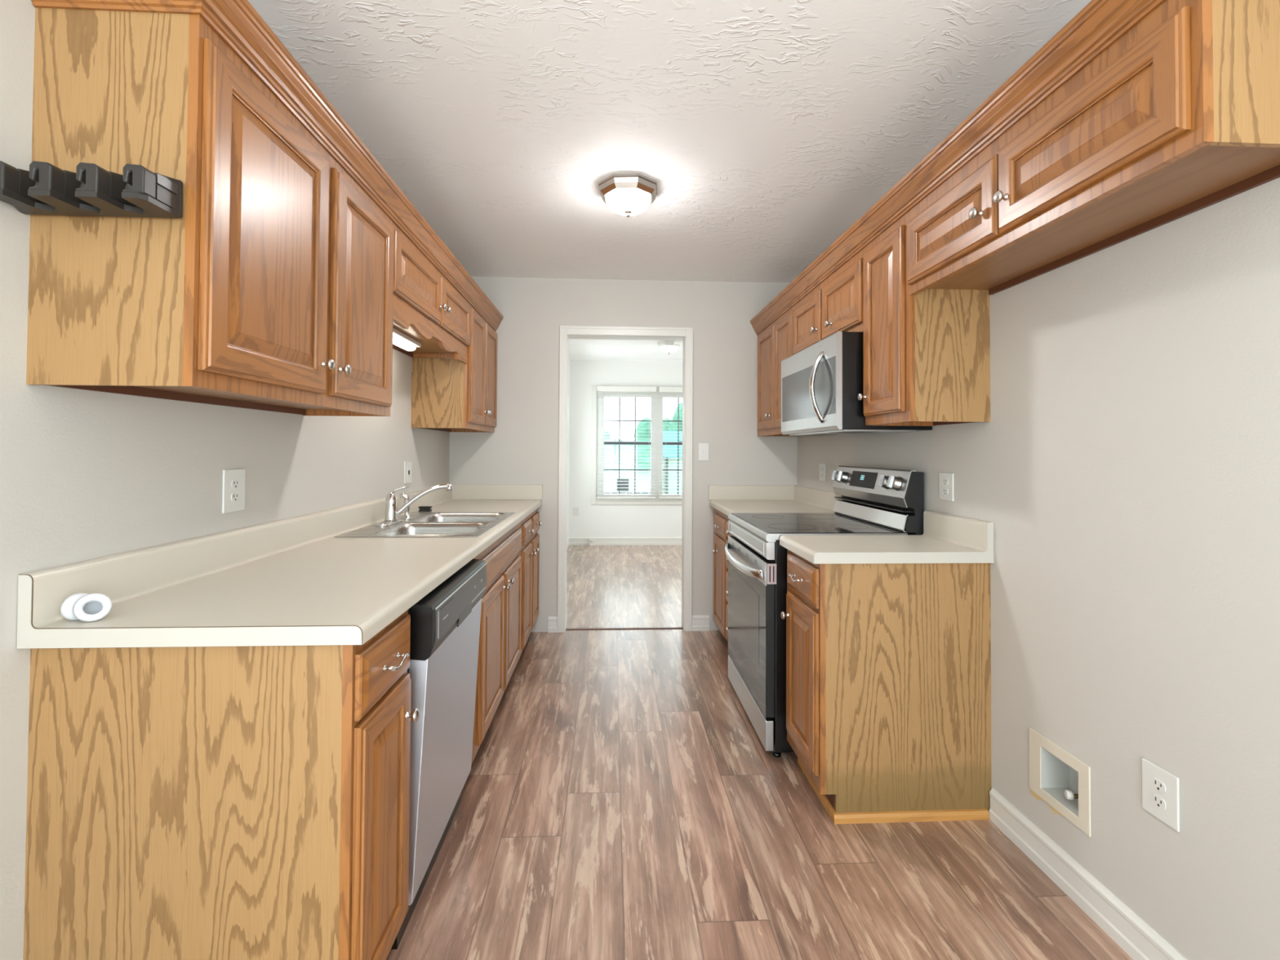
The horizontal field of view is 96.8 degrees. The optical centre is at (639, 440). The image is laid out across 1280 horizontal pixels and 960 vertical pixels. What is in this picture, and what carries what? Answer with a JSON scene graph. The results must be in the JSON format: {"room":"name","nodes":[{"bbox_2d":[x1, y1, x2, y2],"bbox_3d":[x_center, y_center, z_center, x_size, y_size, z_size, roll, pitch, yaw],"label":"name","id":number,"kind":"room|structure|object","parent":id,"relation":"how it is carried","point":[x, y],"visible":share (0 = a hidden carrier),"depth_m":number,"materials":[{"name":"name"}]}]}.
{"room":"galley kitchen","nodes":[
{"label":"galley kitchen","id":0,"kind":"room"},
{"bbox_2d":[0,0,449,959],"bbox_3d":[-1.208,0.032,0.625,0.120,2.455,6.569,0,-1,-3],"label":"wall","id":1,"kind":"structure","parent":0,"point":[85,475],"depth_m":1.23,"materials":[{"name":"grey paint"}]},
{"bbox_2d":[26,7,394,416],"bbox_3d":[-1.015,-0.481,1.588,0.354,0.765,0.982,0,-1,-3],"label":"upper cabinet","id":2,"kind":"object","parent":1,"relation":"attached to","point":[272,288],"visible":0.98,"depth_m":1.11,"materials":[{"name":"brown wood"}]},
{"bbox_2d":[0,160,182,217],"bbox_3d":[-1.021,-0.467,1.046,0.283,0.076,0.098,0,-1,-3],"label":"rack","id":3,"kind":"object","parent":2,"relation":"attached to","point":[46,188],"visible":1,"depth_m":1.02,"materials":[{"name":"grey plastic"}]},
{"bbox_2d":[0,188,180,217],"bbox_3d":[-1.021,-0.434,1.040,0.282,0.010,0.087,0,-1,-3],"label":"shelf","id":4,"kind":"object","parent":3,"relation":"attached to","point":[133,202],"depth_m":1.04,"materials":[{"name":"grey plastic"}]},
{"bbox_2d":[222,468,245,513],"bbox_3d":[-1.196,0.146,1.675,0.008,0.126,0.096,0,-1,-3],"label":"wall outlet","id":5,"kind":"object","parent":1,"relation":"attached to","point":[233,480],"visible":1,"depth_m":1.67,"materials":[{"name":"white plastic"}]},
{"bbox_2d":[231,479,239,488],"bbox_3d":[-1.194,0.127,1.676,0.002,0.025,0.034,0,-1,-3],"label":"receptacle","id":6,"kind":"object","parent":5,"relation":"attached to","point":[234,482],"depth_m":1.67,"materials":[{"name":"white plastic"}]},
{"bbox_2d":[231,492,239,501],"bbox_3d":[-1.194,0.166,1.675,0.002,0.025,0.034,0,-1,-3],"label":"receptacle","id":7,"kind":"object","parent":5,"relation":"attached to","point":[234,495],"depth_m":1.67,"materials":[{"name":"white plastic"}]},
{"bbox_2d":[404,461,412,484],"bbox_3d":[-1.267,0.171,3.106,0.009,0.121,0.108,0,-1,-3],"label":"light switch","id":8,"kind":"object","parent":1,"relation":"attached to","point":[407,464],"visible":1,"depth_m":3.09,"materials":[{"name":"white plastic"}]},
{"bbox_2d":[392,221,471,363],"bbox_3d":[-1.066,-0.643,2.623,0.354,0.407,1.106,0,-1,-3],"label":"upper cabinet","id":9,"kind":"object","parent":1,"relation":"attached to","point":[428,309],"visible":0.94,"depth_m":2.51,"materials":[{"name":"brown wood"}]},
{"bbox_2d":[31,0,503,331],"bbox_3d":[-1.055,-0.838,2.491,0.358,0.102,2.885,0,-1,-3],"label":"crown molding","id":10,"kind":"structure","parent":9,"relation":"attached to","point":[237,23],"depth_m":1.45,"materials":[{"name":"brown wood"}]},
{"bbox_2d":[392,327,421,351],"bbox_3d":[-1.131,-0.471,2.618,0.095,0.045,0.445,0,-1,-3],"label":"light","id":11,"kind":"object","parent":9,"relation":"attached to","point":[400,340],"visible":0.47,"depth_m":2.65,"materials":[{"name":"white paint"}]},
{"bbox_2d":[411,302,497,432],"bbox_3d":[-1.113,-0.448,3.549,0.354,0.765,0.752,0,-1,-3],"label":"upper cabinet","id":12,"kind":"object","parent":1,"relation":"attached to","point":[448,394],"visible":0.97,"depth_m":3.18,"materials":[{"name":"brown wood"}]},
{"bbox_2d":[567,359,569,537],"bbox_3d":[-0.914,0.121,5.790,0.120,2.455,3.481,0,-1,-3],"label":"wall","id":13,"kind":"structure","parent":0,"point":[569,359],"depth_m":7.48,"materials":[{"name":"white paint"}]},
{"bbox_2d":[567,386,568,497],"bbox_3d":[-0.939,0.005,6.763,0.106,1.400,0.920,0,-1,-3],"label":"window","id":14,"kind":"structure","parent":13,"relation":"in","point":[568,387],"depth_m":7.20,"materials":[{"name":"white paint"}]},
{"bbox_2d":[448,276,797,631],"bbox_3d":[1.040,0.103,4.085,4.955,2.455,0.120,0,-1,-3],"label":"wall","id":15,"kind":"structure","parent":0,"point":[523,447],"depth_m":3.98,"materials":[{"name":"grey paint"}]},
{"bbox_2d":[547,616,557,632],"bbox_3d":[-0.602,1.266,3.916,0.064,0.106,0.014,0,-1,-3],"label":"baseboard","id":16,"kind":"structure","parent":15,"relation":"attached to","point":[552,620],"depth_m":3.91,"materials":[{"name":"white paint"}]},
{"bbox_2d":[565,626,683,630],"bbox_3d":[-0.108,1.321,3.996,0.822,0.004,0.035,0,-1,-3],"label":"threshold strip","id":17,"kind":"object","parent":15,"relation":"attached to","point":[677,628],"depth_m":3.99,"materials":[{"name":"brown wood"}]},
{"bbox_2d":[557,325,693,632],"bbox_3d":[-0.102,0.263,4.025,0.930,2.120,0.160,0,-1,-3],"label":"door frame","id":18,"kind":"structure","parent":15,"relation":"in","point":[566,332],"depth_m":3.96,"materials":[{"name":"white paint"}]},
{"bbox_2d":[691,615,709,631],"bbox_3d":[0.423,1.272,3.967,0.124,0.106,0.014,0,-1,-3],"label":"baseboard","id":19,"kind":"structure","parent":15,"relation":"attached to","point":[700,623],"depth_m":3.96,"materials":[{"name":"white paint"}]},
{"bbox_2d":[697,443,708,460],"bbox_3d":[0.447,0.077,3.988,0.074,0.123,0.015,0,-1,-3],"label":"light switch","id":20,"kind":"object","parent":15,"relation":"attached to","point":[703,448],"visible":1,"depth_m":3.99,"materials":[{"name":"white plastic"}]},
{"bbox_2d":[568,360,682,537],"bbox_3d":[1.136,0.165,7.694,4.405,2.455,0.120,0,-1,-3],"label":"wall","id":21,"kind":"structure","parent":0,"point":[592,520],"depth_m":7.55,"materials":[{"name":"white paint"}]},
{"bbox_2d":[573,506,578,515],"bbox_3d":[-0.846,0.931,7.519,0.070,0.105,0.008,0,-1,-3],"label":"wall outlet","id":22,"kind":"object","parent":21,"relation":"attached to","point":[575,512],"visible":1,"depth_m":7.51,"materials":[{"name":"white plastic"}]},
{"bbox_2d":[568,537,681,545],"bbox_3d":[1.132,1.338,7.607,4.165,0.106,0.014,0,-1,-3],"label":"baseboard","id":23,"kind":"structure","parent":21,"relation":"attached to","point":[572,540],"depth_m":7.54,"materials":[{"name":"white paint"}]},
{"bbox_2d":[591,385,682,504],"bbox_3d":[0.227,0.059,7.613,1.744,1.579,0.105,0,-1,-3],"label":"window","id":24,"kind":"structure","parent":21,"relation":"in","point":[656,420],"depth_m":7.60,"materials":[{"name":"white paint"}]},
{"bbox_2d":[596,386,656,498],"bbox_3d":[-0.179,0.019,7.523,0.780,1.483,0.059,0,-1,-3],"label":"window blind","id":25,"kind":"object","parent":24,"relation":"attached to","point":[600,388],"visible":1,"depth_m":7.50,"materials":[{"name":"white paint"}]},
{"bbox_2d":[658,386,682,498],"bbox_3d":[0.640,0.024,7.563,0.780,1.483,0.059,0,-1,-3],"label":"window blind","id":26,"kind":"object","parent":24,"relation":"attached to","point":[661,389],"visible":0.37,"depth_m":7.54,"materials":[{"name":"white paint"}]},
{"bbox_2d":[248,0,1091,361],"bbox_3d":[1.124,-1.200,2.564,4.955,0.100,10.410,0,-1,-3],"label":"ceiling","id":27,"kind":"structure","parent":0,"point":[765,130],"depth_m":2.00,"materials":[{"name":"white paint"}]},
{"bbox_2d":[598,173,657,217],"bbox_3d":[-0.054,-1.088,2.589,0.272,0.136,0.272,0,-1,-3],"label":"ceiling light","id":28,"kind":"object","parent":27,"relation":"attached to","point":[628,194],"visible":1,"depth_m":2.51,"materials":[{"name":"white glass"}]},
{"bbox_2d":[657,340,681,355],"bbox_3d":[0.325,-1.023,6.292,0.272,0.136,0.272,0,-1,-3],"label":"ceiling light","id":29,"kind":"object","parent":27,"relation":"attached to","point":[666,346],"visible":0.99,"depth_m":6.21,"materials":[{"name":"white glass"}]},
{"bbox_2d":[386,545,1133,959],"bbox_3d":[1.110,1.355,2.521,4.955,0.100,10.410,0,-1,-3],"label":"floor","id":30,"kind":"structure","parent":0,"point":[621,799],"depth_m":1.81,"materials":[{"name":"wood"}]},
{"bbox_2d":[22,609,419,959],"bbox_3d":[-0.857,0.835,1.255,0.654,0.874,0.305,0,-1,-3],"label":"base cabinet","id":31,"kind":"object","parent":30,"relation":"on","point":[193,802],"visible":0.99,"depth_m":1.11,"materials":[{"name":"brown wood"}]},
{"bbox_2d":[391,558,486,949],"bbox_3d":[-0.867,0.846,1.722,0.660,0.868,0.614,0,-1,-3],"label":"dishwasher","id":32,"kind":"object","parent":30,"relation":"on","point":[445,624],"visible":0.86,"depth_m":1.59,"materials":[{"name":"silver metal"}]},
{"bbox_2d":[471,522,521,764],"bbox_3d":[-0.924,0.857,2.600,0.654,0.874,1.130,0,-1,-3],"label":"base cabinet","id":33,"kind":"object","parent":30,"relation":"on","point":[500,635],"visible":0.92,"depth_m":2.48,"materials":[{"name":"brown wood"}]},
{"bbox_2d":[16,484,542,648],"bbox_3d":[-0.923,0.347,2.501,0.639,0.140,2.838,0,-1,-3],"label":"countertop","id":34,"kind":"structure","parent":33,"relation":"on","point":[289,581],"depth_m":1.36,"materials":[{"name":"beige laminate"}]},
{"bbox_2d":[60,592,111,622],"bbox_3d":[-1.090,0.328,1.121,0.071,0.054,0.052,0,-1,8],"label":"pipe fitting","id":35,"kind":"object","parent":34,"relation":"on","point":[85,607],"visible":1,"depth_m":1.11,"materials":[{"name":"white plastic"}]},
{"bbox_2d":[374,483,452,526],"bbox_3d":[-1.026,0.287,2.588,0.280,0.175,0.228,0,-1,-3],"label":"faucet","id":36,"kind":"object","parent":34,"relation":"on","point":[391,500],"visible":1,"depth_m":2.59,"materials":[{"name":"silver metal"}]},
{"bbox_2d":[333,511,515,537],"bbox_3d":[-0.925,0.463,2.626,0.547,0.176,0.863,0,-1,-3],"label":"sink","id":37,"kind":"object","parent":34,"relation":"in","point":[422,524],"visible":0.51,"depth_m":2.59,"materials":[{"name":"silver metal"}]},
{"bbox_2d":[399,492,412,519],"bbox_3d":[-1.131,0.312,2.742,0.060,0.130,0.048,0,-1,-3],"label":"sprayer","id":38,"kind":"object","parent":37,"relation":"on","point":[406,514],"visible":0.9,"depth_m":2.73,"materials":[{"name":"silver metal"}]},
{"bbox_2d":[367,522,490,535],"bbox_3d":[-0.876,0.460,2.414,0.405,0.176,0.375,0,-1,-3],"label":"basin","id":39,"kind":"object","parent":37,"relation":"in","point":[400,528],"depth_m":2.58,"materials":[{"name":"silver metal"}]},
{"bbox_2d":[404,512,507,522],"bbox_3d":[-0.897,0.467,2.828,0.405,0.176,0.392,0,-1,-3],"label":"basin","id":40,"kind":"object","parent":37,"relation":"in","point":[428,517],"depth_m":3.00,"materials":[{"name":"silver metal"}]},
{"bbox_2d":[418,506,432,511],"bbox_3d":[-1.180,0.374,3.122,0.064,0.028,0.037,0,-1,-3],"label":"sponge holder","id":41,"kind":"object","parent":34,"relation":"on","point":[422,508],"visible":1,"depth_m":3.11,"materials":[{"name":"black plastic"}]},
{"bbox_2d":[520,508,541,653],"bbox_3d":[-0.970,0.873,3.529,0.654,0.874,0.730,0,-1,-3],"label":"base cabinet","id":42,"kind":"object","parent":30,"relation":"on","point":[530,525],"visible":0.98,"depth_m":3.44,"materials":[{"name":"brown wood"}]},
{"bbox_2d":[589,538,595,546],"bbox_3d":[-0.631,1.337,7.489,0.070,0.085,0.043,0,-1,-3],"label":"cable box","id":43,"kind":"object","parent":30,"relation":"on","point":[592,541],"visible":1,"depth_m":7.47,"materials":[{"name":"white plastic"}]},
{"bbox_2d":[712,507,728,642],"bbox_3d":[0.800,0.886,3.730,0.648,0.874,0.503,0,-1,-3],"label":"base cabinet","id":44,"kind":"object","parent":30,"relation":"on","point":[720,537],"visible":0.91,"depth_m":3.64,"materials":[{"name":"brown wood"}]},
{"bbox_2d":[708,484,841,515],"bbox_3d":[0.819,0.375,3.556,0.632,0.140,0.902,0,-1,-3],"label":"countertop","id":45,"kind":"structure","parent":44,"relation":"on","point":[726,499],"depth_m":3.84,"materials":[{"name":"beige laminate"}]},
{"bbox_2d":[725,519,732,639],"bbox_3d":[0.822,0.879,3.292,0.648,0.874,0.373,0,-1,-3],"label":"base cabinet","id":46,"kind":"object","parent":30,"relation":"on","point":[727,532],"visible":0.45,"depth_m":3.40,"materials":[{"name":"brown wood"}]},
{"bbox_2d":[724,465,924,757],"bbox_3d":[0.797,0.716,2.708,0.723,1.180,0.759,0,-1,-3],"label":"range","id":47,"kind":"object","parent":30,"relation":"on","point":[874,500],"visible":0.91,"depth_m":2.48,"materials":[{"name":"silver metal"}]},
{"bbox_2d":[728,512,907,542],"bbox_3d":[0.794,0.403,2.713,0.596,0.037,0.758,0,-1,-3],"label":"cooktop","id":48,"kind":"object","parent":47,"relation":"in","point":[761,526],"depth_m":2.59,"materials":[{"name":"grey glass"}]},
{"bbox_2d":[780,548,991,824],"bbox_3d":[0.880,0.860,2.123,0.648,0.874,0.379,0,-1,-3],"label":"base cabinet","id":49,"kind":"object","parent":30,"relation":"on","point":[888,665],"visible":0.97,"depth_m":1.95,"materials":[{"name":"brown wood"}]},
{"bbox_2d":[779,510,994,564],"bbox_3d":[0.892,0.351,2.132,0.628,0.140,0.395,0,-1,-3],"label":"countertop","id":50,"kind":"structure","parent":49,"relation":"on","point":[946,538],"depth_m":2.02,"materials":[{"name":"beige laminate"}]},
{"bbox_2d":[796,177,1279,959],"bbox_3d":[1.338,0.048,0.751,0.120,2.455,6.569,0,-1,-3],"label":"wall","id":51,"kind":"structure","parent":0,"point":[1125,467],"depth_m":1.40,"materials":[{"name":"grey paint"}]},
{"bbox_2d":[757,304,797,436],"bbox_3d":[0.971,-0.429,3.615,0.336,0.778,0.828,0,-1,-3],"label":"upper cabinet","id":52,"kind":"object","parent":51,"relation":"attached to","point":[775,343],"visible":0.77,"depth_m":3.58,"materials":[{"name":"brown wood"}]},
{"bbox_2d":[819,463,826,480],"bbox_3d":[1.135,0.195,3.533,0.008,0.106,0.100,0,-1,-3],"label":"wall outlet","id":53,"kind":"object","parent":51,"relation":"attached to","point":[822,466],"visible":1,"depth_m":3.52,"materials":[{"name":"white plastic"}]},
{"bbox_2d":[792,246,865,354],"bbox_3d":[1.014,-0.637,2.763,0.336,0.390,0.884,0,-1,-3],"label":"upper cabinet","id":54,"kind":"object","parent":51,"relation":"attached to","point":[836,304],"visible":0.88,"depth_m":2.61,"materials":[{"name":"brown wood"}]},
{"bbox_2d":[781,331,932,435],"bbox_3d":[0.953,-0.235,2.697,0.458,0.407,0.760,0,-1,-3],"label":"microwave","id":55,"kind":"object","parent":54,"relation":"attached to","point":[821,383],"visible":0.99,"depth_m":2.41,"materials":[{"name":"silver metal"}]},
{"bbox_2d":[857,210,990,426],"bbox_3d":[1.044,-0.453,2.145,0.336,0.778,0.346,0,-1,-3],"label":"upper cabinet","id":56,"kind":"object","parent":51,"relation":"attached to","point":[926,353],"visible":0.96,"depth_m":1.98,"materials":[{"name":"brown wood"}]},
{"bbox_2d":[938,472,953,501],"bbox_3d":[1.200,0.179,2.226,0.008,0.108,0.092,0,-1,-3],"label":"wall outlet","id":57,"kind":"object","parent":51,"relation":"attached to","point":[945,480],"visible":1,"depth_m":2.22,"materials":[{"name":"white plastic"}]},
{"bbox_2d":[942,478,948,484],"bbox_3d":[1.197,0.160,2.226,0.002,0.025,0.034,0,-1,-3],"label":"receptacle","id":58,"kind":"object","parent":57,"relation":"attached to","point":[945,481],"depth_m":2.22,"materials":[{"name":"white plastic"}]},
{"bbox_2d":[942,488,948,494],"bbox_3d":[1.197,0.199,2.225,0.002,0.025,0.034,0,-1,-3],"label":"receptacle","id":59,"kind":"object","parent":57,"relation":"attached to","point":[945,491],"depth_m":2.22,"materials":[{"name":"white plastic"}]},
{"bbox_2d":[1029,727,1091,836],"bbox_3d":[1.266,0.997,1.664,0.091,0.209,0.225,0,-1,-3],"label":"box","id":60,"kind":"object","parent":51,"relation":"attached to","point":[1057,777],"visible":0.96,"depth_m":1.70,"materials":[{"name":"cream plastic"},{"name":"brass valve"}]},
{"bbox_2d":[989,787,1186,959],"bbox_3d":[1.316,1.205,-0.302,0.014,0.106,4.505,0,-1,-3],"label":"baseboard","id":61,"kind":"structure","parent":51,"relation":"attached to","point":[1134,935],"depth_m":1.56,"materials":[{"name":"white paint"}]},
{"bbox_2d":[906,0,1279,294],"bbox_3d":[1.078,-0.683,1.487,0.336,0.340,0.978,0,-1,-3],"label":"upper cabinet","id":62,"kind":"object","parent":51,"relation":"attached to","point":[1179,117],"visible":0.99,"depth_m":1.20,"materials":[{"name":"brown wood"}]},
{"bbox_2d":[750,0,1164,335],"bbox_3d":[1.026,-0.826,2.491,0.340,0.102,3.091,0,-1,-3],"label":"crown molding","id":63,"kind":"structure","parent":62,"relation":"attached to","point":[1100,24],"depth_m":1.52,"materials":[{"name":"brown wood"}]},
{"bbox_2d":[1142,757,1179,831],"bbox_3d":[1.239,0.841,1.353,0.008,0.124,0.090,0,-1,-3],"label":"wall outlet","id":64,"kind":"object","parent":51,"relation":"attached to","point":[1160,788],"visible":1,"depth_m":1.35,"materials":[{"name":"white plastic"}]},
{"bbox_2d":[1151,777,1165,793],"bbox_3d":[1.236,0.821,1.354,0.002,0.025,0.034,0,-1,-3],"label":"receptacle","id":65,"kind":"object","parent":64,"relation":"attached to","point":[1158,784],"depth_m":1.35,"materials":[{"name":"white plastic"}]},
{"bbox_2d":[1151,794,1165,809],"bbox_3d":[1.236,0.860,1.353,0.002,0.025,0.034,0,-1,-3],"label":"receptacle","id":66,"kind":"object","parent":64,"relation":"attached to","point":[1158,801],"depth_m":1.35,"materials":[{"name":"white plastic"}]},
{"label":"outside","id":67,"kind":"structure","parent":0,"visible":0},
{"bbox_3d":[3.038,2.490,39.249,70.000,0.100,61.830,0,-1,-3],"label":"ground","id":68,"kind":"structure","parent":67,"visible":0},
{"bbox_2d":[604,429,611,439],"bbox_3d":[-2.645,0.694,29.852,2.317,3.107,2.237,0,-1,-3],"label":"tree","id":69,"kind":"object","parent":68,"relation":"on","point":[606,434],"visible":0.02,"depth_m":29.56,"materials":[{"name":"green plant"}]},
{"bbox_2d":[603,439,650,493],"bbox_3d":[-1.349,1.021,21.946,3.900,2.200,4.600,0,-1,-3],"label":"house","id":70,"kind":"structure","parent":68,"relation":"on","point":[611,451],"depth_m":20.02,"materials":[{"name":"grey"}]},
{"bbox_2d":[604,492,650,493],"bbox_3d":[-0.467,1.683,15.009,1.820,0.650,0.080,0,-1,-3],"label":"fence","id":71,"kind":"object","parent":68,"relation":"on","point":[604,492],"visible":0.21,"depth_m":14.98,"materials":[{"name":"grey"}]},
{"bbox_2d":[633,417,677,439],"bbox_3d":[0.897,0.509,30.104,2.520,3.527,2.181,0,-1,-3],"label":"tree","id":72,"kind":"object","parent":68,"relation":"on","point":[642,429],"visible":0.33,"depth_m":29.31,"materials":[{"name":"green plant"}]},
{"bbox_2d":[662,431,682,493],"bbox_3d":[2.648,0.881,24.150,3.900,2.600,4.600,0,-1,-3],"label":"house","id":73,"kind":"structure","parent":68,"relation":"on","point":[664,433],"depth_m":22.10,"materials":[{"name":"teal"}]},
{"bbox_2d":[671,402,682,431],"bbox_3d":[4.458,-0.200,32.442,5.133,5.063,4.220,0,-1,-3],"label":"tree","id":74,"kind":"object","parent":68,"relation":"on","point":[675,415],"visible":0.02,"depth_m":32.54,"materials":[{"name":"green plant"}]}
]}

